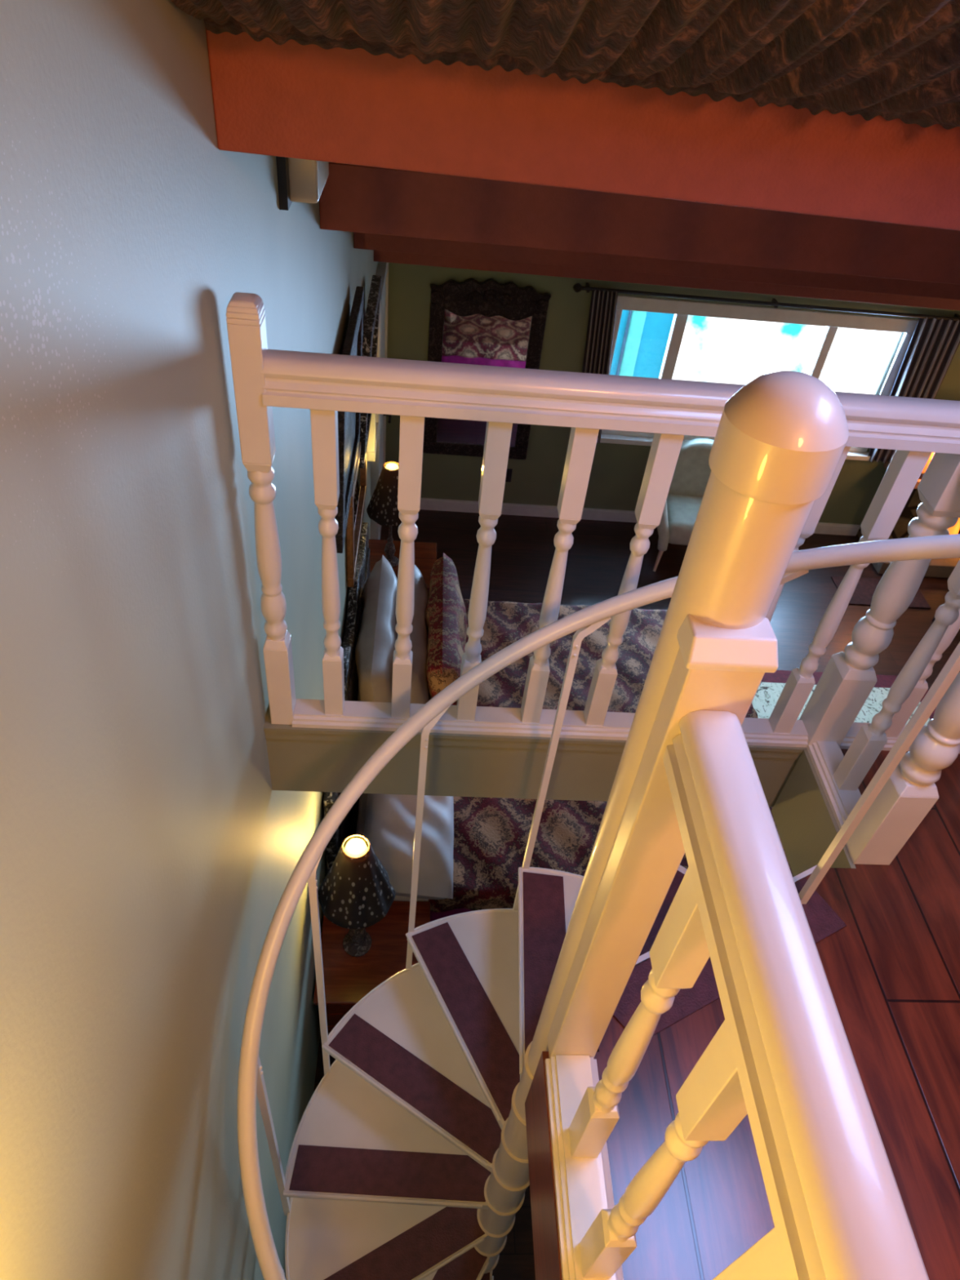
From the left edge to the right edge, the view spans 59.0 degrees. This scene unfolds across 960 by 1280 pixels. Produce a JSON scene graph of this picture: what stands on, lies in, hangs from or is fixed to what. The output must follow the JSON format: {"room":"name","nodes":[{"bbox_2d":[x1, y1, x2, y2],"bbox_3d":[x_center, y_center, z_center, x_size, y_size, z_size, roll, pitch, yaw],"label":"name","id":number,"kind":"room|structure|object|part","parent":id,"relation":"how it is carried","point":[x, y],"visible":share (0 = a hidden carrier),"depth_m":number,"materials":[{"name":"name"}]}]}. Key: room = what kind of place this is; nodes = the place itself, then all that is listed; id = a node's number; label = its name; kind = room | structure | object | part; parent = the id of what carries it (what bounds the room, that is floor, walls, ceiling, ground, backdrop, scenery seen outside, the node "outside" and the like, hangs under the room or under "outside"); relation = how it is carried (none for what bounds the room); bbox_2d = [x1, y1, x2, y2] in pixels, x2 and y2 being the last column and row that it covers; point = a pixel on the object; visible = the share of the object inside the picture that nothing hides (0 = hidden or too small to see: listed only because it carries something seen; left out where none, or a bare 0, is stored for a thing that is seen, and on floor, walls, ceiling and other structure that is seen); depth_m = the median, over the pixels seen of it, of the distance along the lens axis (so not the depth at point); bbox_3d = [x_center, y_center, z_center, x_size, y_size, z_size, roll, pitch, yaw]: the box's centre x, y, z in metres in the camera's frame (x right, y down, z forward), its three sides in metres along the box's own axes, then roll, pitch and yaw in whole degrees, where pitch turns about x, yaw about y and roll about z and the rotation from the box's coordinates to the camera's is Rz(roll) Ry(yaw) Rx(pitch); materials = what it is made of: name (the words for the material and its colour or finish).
{"room":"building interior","nodes":[
{"label":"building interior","id":0,"kind":"room"},
{"bbox_2d":[0,0,377,1279],"bbox_3d":[-0.589,-0.243,2.331,0.120,5.647,9.000,3,42,-5],"label":"wall","id":1,"kind":"structure","parent":0,"point":[149,853],"depth_m":1.09,"materials":[{"name":"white paint"}]},
{"bbox_2d":[275,155,328,210],"bbox_3d":[-0.417,-1.141,2.018,0.085,0.140,0.300,3,42,-5],"label":"wall speaker","id":2,"kind":"object","parent":1,"relation":"attached to","point":[299,180],"visible":0.54,"depth_m":1.94,"materials":[{"name":"beige plastic"}]},
{"bbox_3d":[-0.449,-1.143,2.016,0.020,0.140,0.300,3,42,-5],"label":"mounting plate","id":3,"kind":"part","parent":2,"relation":"part of","materials":[{"name":"plastic"}]},
{"bbox_2d":[334,285,364,553],"bbox_3d":[-0.572,-0.981,3.725,0.058,0.790,0.950,3,42,-5],"label":"picture frame","id":4,"kind":"object","parent":1,"relation":"attached to","point":[348,423],"visible":0.6,"depth_m":3.62,"materials":[{"name":"black wood"}]},
{"bbox_2d":[346,441,366,586],"bbox_3d":[-0.662,-0.796,4.575,0.035,0.560,0.940,3,42,-5],"label":"wall mirror","id":5,"kind":"object","parent":1,"relation":"attached to","point":[353,529],"visible":0.62,"depth_m":4.44,"materials":[{"name":"brown metal"}]},
{"bbox_2d":[353,467,363,546],"bbox_3d":[-0.666,-0.796,4.575,0.007,0.452,0.832,3,42,-5],"label":"mirror glass","id":6,"kind":"object","parent":5,"relation":"attached to","point":[358,491],"depth_m":4.67,"materials":[{"name":"silver metal"}]},
{"bbox_2d":[358,275,381,468],"bbox_3d":[-0.606,-1.464,4.603,0.085,0.721,0.840,3,42,-5],"label":"picture frame","id":7,"kind":"object","parent":1,"relation":"attached to","point":[371,325],"visible":0.53,"depth_m":4.41,"materials":[{"name":"black metal"}]},
{"bbox_2d":[366,302,380,461],"bbox_3d":[-0.676,-1.637,5.378,0.055,0.880,0.460,3,42,-5],"label":"picture frame","id":8,"kind":"object","parent":1,"relation":"attached to","point":[375,420],"visible":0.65,"depth_m":5.42,"materials":[{"name":"brown metal"}]},
{"bbox_2d":[370,262,391,539],"bbox_3d":[-0.735,-1.630,6.392,0.111,2.220,0.950,3,42,-5],"label":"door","id":9,"kind":"structure","parent":1,"relation":"in","point":[376,466],"depth_m":6.15,"materials":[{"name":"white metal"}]},
{"bbox_3d":[-0.725,-1.734,6.611,0.066,0.023,0.132,3,42,-5],"label":"handle","id":10,"kind":"part","parent":9,"relation":"part of","materials":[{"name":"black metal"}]},
{"bbox_2d":[263,702,807,807],"bbox_3d":[0.145,0.317,2.254,1.384,0.262,0.087,3,42,-5],"label":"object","id":11,"kind":"structure","parent":1,"relation":"attached to","point":[300,758],"depth_m":2.21,"materials":[{"name":"green paint"}]},
{"bbox_2d":[313,509,959,1279],"bbox_3d":[2.298,2.026,4.513,6.200,0.100,9.000,3,42,-5],"label":"floor","id":12,"kind":"structure","parent":0,"point":[523,548],"depth_m":7.09,"materials":[{"name":"brown wood"}]},
{"bbox_2d":[313,900,430,1056],"bbox_3d":[-0.491,1.626,4.011,0.507,0.660,0.490,3,42,-5],"label":"nightstand","id":13,"kind":"object","parent":12,"relation":"on","point":[348,979],"visible":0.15,"depth_m":3.75,"materials":[{"name":"red wood"}]},
{"bbox_2d":[317,834,395,956],"bbox_3d":[-0.515,1.075,3.540,0.305,0.778,0.305,-13,46,-21],"label":"table lamp","id":14,"kind":"object","parent":13,"relation":"on","point":[357,892],"visible":1,"depth_m":3.38,"materials":[{"name":"fabric"}]},
{"bbox_3d":[-0.486,0.839,3.325,0.094,0.138,0.094,3,42,-5],"label":"bulb","id":15,"kind":"part","parent":14,"relation":"part of","materials":[{"name":"orange"}]},
{"bbox_2d":[323,522,473,921],"bbox_3d":[0.448,0.469,4.830,2.393,1.424,2.160,3,42,-5],"label":"bed","id":16,"kind":"object","parent":12,"relation":"on","point":[355,610],"visible":0.09,"depth_m":4.29,"materials":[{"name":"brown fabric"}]},
{"bbox_3d":[-0.706,0.300,4.641,0.048,1.129,2.080,3,42,-5],"label":"headboard","id":17,"kind":"part","parent":16,"relation":"part of","materials":[{"name":"black metal"}]},
{"bbox_3d":[-0.677,0.301,4.643,0.020,0.909,1.860,3,42,-5],"label":"headboard panel","id":18,"kind":"part","parent":16,"relation":"part of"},
{"bbox_3d":[0.468,0.642,4.989,2.260,0.370,2.110,3,42,-5],"label":"mattress","id":19,"kind":"part","parent":16,"relation":"part of","materials":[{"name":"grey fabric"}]},
{"bbox_2d":[357,793,428,901],"bbox_3d":[-0.455,0.509,4.819,0.362,0.162,2.229,3,42,-5],"label":"sheet","id":20,"kind":"object","parent":16,"relation":"on","point":[363,799],"visible":0.02,"depth_m":4.25,"materials":[{"name":"grey fabric"}]},
{"bbox_2d":[355,555,397,702],"bbox_3d":[-0.523,0.118,4.589,0.277,0.722,0.970,3,42,-5],"label":"pillow","id":21,"kind":"object","parent":20,"relation":"on","point":[375,648],"visible":0.49,"depth_m":4.24,"materials":[{"name":"white fabric"}]},
{"bbox_2d":[428,599,793,912],"bbox_3d":[0.658,0.553,4.915,2.019,0.173,2.206,3,42,-5],"label":"bedspread","id":22,"kind":"object","parent":16,"relation":"on","point":[491,834],"visible":0.2,"depth_m":4.41,"materials":[{"name":"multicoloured fabric"}]},
{"bbox_2d":[364,793,453,899],"bbox_3d":[-0.340,0.878,4.098,0.425,0.314,0.776,3,42,-5],"label":"pillow","id":23,"kind":"object","parent":22,"relation":"on","point":[390,819],"visible":0.54,"depth_m":3.89,"materials":[{"name":"grey fabric"}]},
{"bbox_2d":[409,564,430,703],"bbox_3d":[-0.347,0.121,4.653,0.244,0.662,0.912,3,42,-5],"label":"pillow","id":24,"kind":"object","parent":22,"relation":"on","point":[420,694],"visible":0.18,"depth_m":4.32,"materials":[{"name":"fabric"}]},
{"bbox_2d":[425,552,466,705],"bbox_3d":[-0.177,0.088,4.683,0.277,0.699,0.970,3,42,-5],"label":"pillow","id":25,"kind":"object","parent":22,"relation":"on","point":[446,618],"visible":0.66,"depth_m":4.39,"materials":[{"name":"fabric"}]},
{"bbox_2d":[368,538,436,591],"bbox_3d":[-0.568,-0.294,6.109,0.507,0.660,0.520,3,42,-5],"label":"nightstand","id":26,"kind":"object","parent":12,"relation":"on","point":[425,553],"visible":0.09,"depth_m":5.96,"materials":[{"name":"red wood"}]},
{"bbox_2d":[366,461,401,567],"bbox_3d":[-0.591,-0.828,5.620,0.305,0.778,0.305,-13,46,-21],"label":"table lamp","id":27,"kind":"object","parent":26,"relation":"on","point":[382,508],"visible":0.74,"depth_m":5.45,"materials":[{"name":"fabric"}]},
{"bbox_3d":[-0.574,-0.967,5.493,0.305,0.363,0.305,-13,46,-21],"label":"lamp shade","id":28,"kind":"part","parent":27,"relation":"part of","materials":[{"name":"brown fabric"}]},
{"bbox_3d":[-0.562,-1.063,5.406,0.094,0.138,0.094,3,42,-5],"label":"bulb","id":29,"kind":"part","parent":27,"relation":"part of","materials":[{"name":"orange"}]},
{"bbox_2d":[236,370,959,1279],"bbox_3d":[0.087,1.221,2.075,1.277,3.956,1.288,3,42,-5],"label":"spiral staircase","id":30,"kind":"structure","parent":12,"relation":"on","point":[408,1157],"depth_m":2.15,"materials":[{"name":"white metal"}]},
{"bbox_2d":[653,438,714,571],"bbox_3d":[1.835,-1.123,7.153,0.880,0.925,0.708,5,42,-3],"label":"armchair","id":31,"kind":"object","parent":12,"relation":"on","point":[692,471],"visible":0.34,"depth_m":7.09,"materials":[{"name":"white fabric"}]},
{"bbox_3d":[1.509,-0.701,7.148,0.042,0.251,0.115,30,47,23],"label":"leg","id":32,"kind":"part","parent":31,"relation":"part of","materials":[{"name":"brown wood"}]},
{"bbox_3d":[1.493,-1.143,7.101,0.189,0.523,0.643,5,42,-3],"label":"arm","id":33,"kind":"part","parent":31,"relation":"part of","materials":[{"name":"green fabric"}]},
{"bbox_3d":[1.825,-1.014,7.192,0.540,0.220,0.520,5,42,-3],"label":"seat","id":34,"kind":"part","parent":31,"relation":"part of","materials":[{"name":"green fabric"}]},
{"bbox_3d":[1.855,-1.411,7.245,0.580,0.620,0.185,5,42,-3],"label":"backrest","id":35,"kind":"part","parent":31,"relation":"part of","materials":[{"name":"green fabric"}]},
{"bbox_2d":[751,670,936,724],"bbox_3d":[2.533,1.032,5.551,1.740,0.013,2.340,3,42,-5],"label":"area rug","id":36,"kind":"object","parent":12,"relation":"on","point":[771,686],"visible":0.08,"depth_m":6.22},
{"bbox_2d":[831,576,930,608],"bbox_3d":[3.425,-0.408,7.255,0.750,0.011,0.370,3,42,-5],"label":"floor mat","id":37,"kind":"object","parent":12,"relation":"on","point":[864,592],"visible":0.46,"depth_m":7.22,"materials":[{"name":"fabric"}]},
{"bbox_2d":[857,461,959,577],"bbox_3d":[4.306,-1.041,7.474,1.620,0.810,0.599,3,42,-5],"label":"fireplace","id":38,"kind":"object","parent":12,"relation":"on","point":[940,567],"visible":0.15,"depth_m":7.46,"materials":[{"name":"black metal"}]},
{"bbox_2d":[918,452,934,479],"bbox_3d":[3.773,-1.567,7.056,0.200,0.430,0.200,3,42,-5],"label":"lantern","id":39,"kind":"object","parent":38,"relation":"on","point":[932,453],"visible":0.02,"depth_m":7.06,"materials":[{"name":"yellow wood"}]},
{"bbox_3d":[3.773,-1.563,7.059,0.150,0.300,0.150,3,42,-5],"label":"amber glass","id":40,"kind":"part","parent":39,"relation":"part of","materials":[{"name":"orange glass"}]},
{"bbox_2d":[385,262,959,534],"bbox_3d":[2.280,-1.921,7.098,6.200,2.245,0.140,3,42,-5],"label":"wall","id":41,"kind":"structure","parent":0,"point":[617,472],"depth_m":6.99,"materials":[{"name":"green paint"}]},
{"bbox_2d":[422,278,551,459],"bbox_3d":[0.021,-2.091,6.694,0.898,1.470,0.095,3,42,-5],"label":"wall mirror","id":42,"kind":"object","parent":41,"relation":"attached to","point":[488,322],"visible":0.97,"depth_m":6.50,"materials":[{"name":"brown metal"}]},
{"bbox_2d":[436,309,532,447],"bbox_3d":[0.017,-2.083,6.737,0.680,1.200,0.008,3,42,-5],"label":"mirror glass","id":43,"kind":"object","parent":42,"relation":"attached to","point":[475,339],"depth_m":6.57,"materials":[{"name":"multicoloured mirror"}]},
{"bbox_2d":[505,468,512,482],"bbox_3d":[0.233,-1.430,7.369,0.085,0.130,0.011,3,42,-5],"label":"wall outlet","id":44,"kind":"object","parent":41,"relation":"attached to","point":[508,473],"visible":0.53,"depth_m":7.37,"materials":[{"name":"plastic"}]},
{"bbox_2d":[505,470,509,480],"bbox_3d":[0.233,-1.428,7.366,0.035,0.100,0.004,3,42,-5],"label":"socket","id":45,"kind":"object","parent":44,"relation":"attached to","point":[507,478],"depth_m":7.37,"materials":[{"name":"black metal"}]},
{"bbox_2d":[420,497,860,536],"bbox_3d":[1.300,-1.121,7.680,4.420,0.110,0.028,3,42,-5],"label":"baseboard","id":46,"kind":"structure","parent":41,"relation":"attached to","point":[426,504],"depth_m":7.62,"materials":[{"name":"white wood"}]},
{"bbox_2d":[596,294,918,461],"bbox_3d":[2.154,-2.084,6.835,2.550,1.185,0.160,3,42,-5],"label":"window","id":47,"kind":"structure","parent":41,"relation":"in","point":[681,309],"depth_m":6.53,"materials":[{"name":"white plastic"}]},
{"bbox_3d":[2.103,-1.641,7.191,2.550,0.045,0.090,3,42,-5],"label":"sill","id":48,"kind":"part","parent":47,"relation":"part of","materials":[{"name":"white wood"}]},
{"bbox_2d":[573,282,959,323],"bbox_3d":[2.229,-2.528,6.360,3.112,0.060,0.126,3,42,-5],"label":"curtain rod","id":49,"kind":"object","parent":41,"relation":"attached to","point":[577,287],"visible":1,"depth_m":6.32,"materials":[{"name":"black metal"}]},
{"bbox_2d":[582,289,617,443],"bbox_3d":[0.914,-2.115,6.654,0.293,1.240,0.079,3,42,-5],"label":"curtain","id":50,"kind":"object","parent":49,"relation":"hanging from","point":[600,331],"visible":0.52,"depth_m":6.45,"materials":[{"name":"brown fabric"}]},
{"bbox_2d":[867,317,959,463],"bbox_3d":[3.498,-1.989,6.863,0.423,1.240,0.079,3,42,-5],"label":"curtain","id":51,"kind":"object","parent":49,"relation":"hanging from","point":[933,345],"visible":0.58,"depth_m":6.67,"materials":[{"name":"brown fabric"}]},
{"bbox_2d":[524,748,959,1279],"bbox_3d":[2.909,1.797,0.998,5.572,0.260,4.090,3,42,-5],"label":"floor","id":52,"kind":"structure","parent":0,"point":[892,973],"depth_m":1.57,"materials":[{"name":"brown wood"}]},
{"bbox_2d":[226,292,959,865],"bbox_3d":[1.220,0.000,1.775,3.384,1.041,0.432,3,42,-5],"label":"balustrade","id":53,"kind":"object","parent":52,"relation":"on","point":[326,384],"visible":0.84,"depth_m":1.72,"materials":[{"name":"white paint"}]},
{"bbox_3d":[-0.441,-0.193,1.763,0.056,1.041,0.056,3,42,-5],"label":"newel post","id":54,"kind":"part","parent":53,"relation":"part of","materials":[{"name":"white paint"}]},
{"bbox_3d":[0.192,0.207,2.163,1.316,0.030,0.084,3,42,-5],"label":"rail","id":55,"kind":"part","parent":53,"relation":"part of","materials":[{"name":"white paint"}]},
{"bbox_3d":[0.272,-0.442,1.570,1.320,0.084,0.076,3,42,-5],"label":"handrail","id":56,"kind":"part","parent":53,"relation":"part of","materials":[{"name":"white paint"}]},
{"bbox_3d":[0.892,0.358,2.091,0.084,0.030,0.260,3,42,-5],"label":"rail","id":57,"kind":"part","parent":53,"relation":"part of","materials":[{"name":"white paint"}]},
{"bbox_3d":[0.933,-0.130,1.878,0.086,1.041,0.086,3,42,-5],"label":"newel post","id":58,"kind":"part","parent":53,"relation":"part of","materials":[{"name":"white paint"}]},
{"bbox_3d":[1.891,0.290,2.300,1.935,0.030,0.084,3,42,-5],"label":"rail","id":59,"kind":"part","parent":53,"relation":"part of","materials":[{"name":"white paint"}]},
{"bbox_3d":[0.942,0.102,1.625,0.088,1.041,0.088,3,42,-5],"label":"newel post","id":60,"kind":"part","parent":53,"relation":"part of","materials":[{"name":"white paint"}]},
{"bbox_2d":[635,865,816,964],"bbox_3d":[0.489,0.634,1.832,0.645,0.099,0.011,-17,47,-24],"label":"trim","id":61,"kind":"structure","parent":52,"relation":"attached to","point":[808,872],"depth_m":1.90,"materials":[{"name":"white wood"}]},
{"bbox_2d":[613,878,846,1035],"bbox_3d":[0.500,0.648,1.737,0.580,0.006,0.126,-17,47,-24],"label":"mat","id":62,"kind":"object","parent":52,"relation":"on","point":[823,921],"visible":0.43,"depth_m":1.68,"materials":[{"name":"fabric"}]},
{"bbox_2d":[544,613,928,1279],"bbox_3d":[0.246,1.191,0.331,0.097,1.046,2.468,3,42,-5],"label":"balustrade","id":63,"kind":"object","parent":52,"relation":"on","point":[780,1056],"visible":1,"depth_m":0.85,"materials":[{"name":"white wood"}]},
{"bbox_3d":[0.200,1.581,0.654,0.094,0.030,2.422,3,42,-5],"label":"rail","id":64,"kind":"part","parent":63,"relation":"part of","materials":[{"name":"white paint"}]},
{"bbox_3d":[0.284,0.925,0.058,0.076,0.084,2.422,3,42,-5],"label":"handrail","id":65,"kind":"part","parent":63,"relation":"part of","materials":[{"name":"white paint"}]},
{"bbox_2d":[771,749,856,876],"bbox_3d":[0.834,0.498,2.147,0.012,0.262,0.350,3,42,-5],"label":"floor edge","id":66,"kind":"structure","parent":52,"relation":"attached to","point":[806,824],"depth_m":2.16,"materials":[{"name":"green paint"}]},
{"bbox_3d":[2.662,-0.958,1.810,6.440,3.600,9.260,3,42,-5],"label":"ceiling","id":67,"kind":"structure","parent":0,"visible":0},
{"bbox_2d":[170,0,959,129],"bbox_3d":[2.689,-0.628,1.264,6.193,0.316,0.533,3,42,-5],"label":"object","id":68,"kind":"structure","parent":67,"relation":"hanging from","point":[891,60],"depth_m":1.08,"materials":[{"name":"brown fabric"}]},
{"bbox_2d":[204,26,959,231],"bbox_3d":[2.666,-0.709,1.619,6.200,0.281,0.090,3,42,-5],"label":"ceiling beam","id":69,"kind":"structure","parent":67,"relation":"attached to","point":[293,100],"depth_m":1.37,"materials":[{"name":"red wood"}]},
{"bbox_2d":[319,161,959,284],"bbox_3d":[2.588,-1.248,2.898,6.200,0.192,0.090,3,42,-5],"label":"ceiling beam","id":70,"kind":"structure","parent":67,"relation":"attached to","point":[357,198],"depth_m":2.70,"materials":[{"name":"red wood"}]},
{"bbox_2d":[353,231,959,299],"bbox_3d":[2.514,-1.748,4.112,6.200,0.192,0.090,3,42,-5],"label":"ceiling beam","id":71,"kind":"structure","parent":67,"relation":"attached to","point":[361,240],"depth_m":3.98,"materials":[{"name":"red wood"}]},
{"bbox_2d":[373,249,959,310],"bbox_3d":[2.427,-2.324,5.534,6.200,0.192,0.090,3,42,-5],"label":"ceiling beam","id":72,"kind":"structure","parent":67,"relation":"attached to","point":[379,255],"depth_m":5.44,"materials":[{"name":"red wood"}]},
{"label":"outside","id":73,"kind":"structure","parent":0,"visible":0},
{"bbox_2d":[609,309,674,378],"bbox_3d":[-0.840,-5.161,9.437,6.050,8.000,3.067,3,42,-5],"label":"window pane","id":74,"kind":"structure","parent":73,"point":[642,337],"depth_m":9.28,"materials":[{"name":"teal glass"}]}
]}

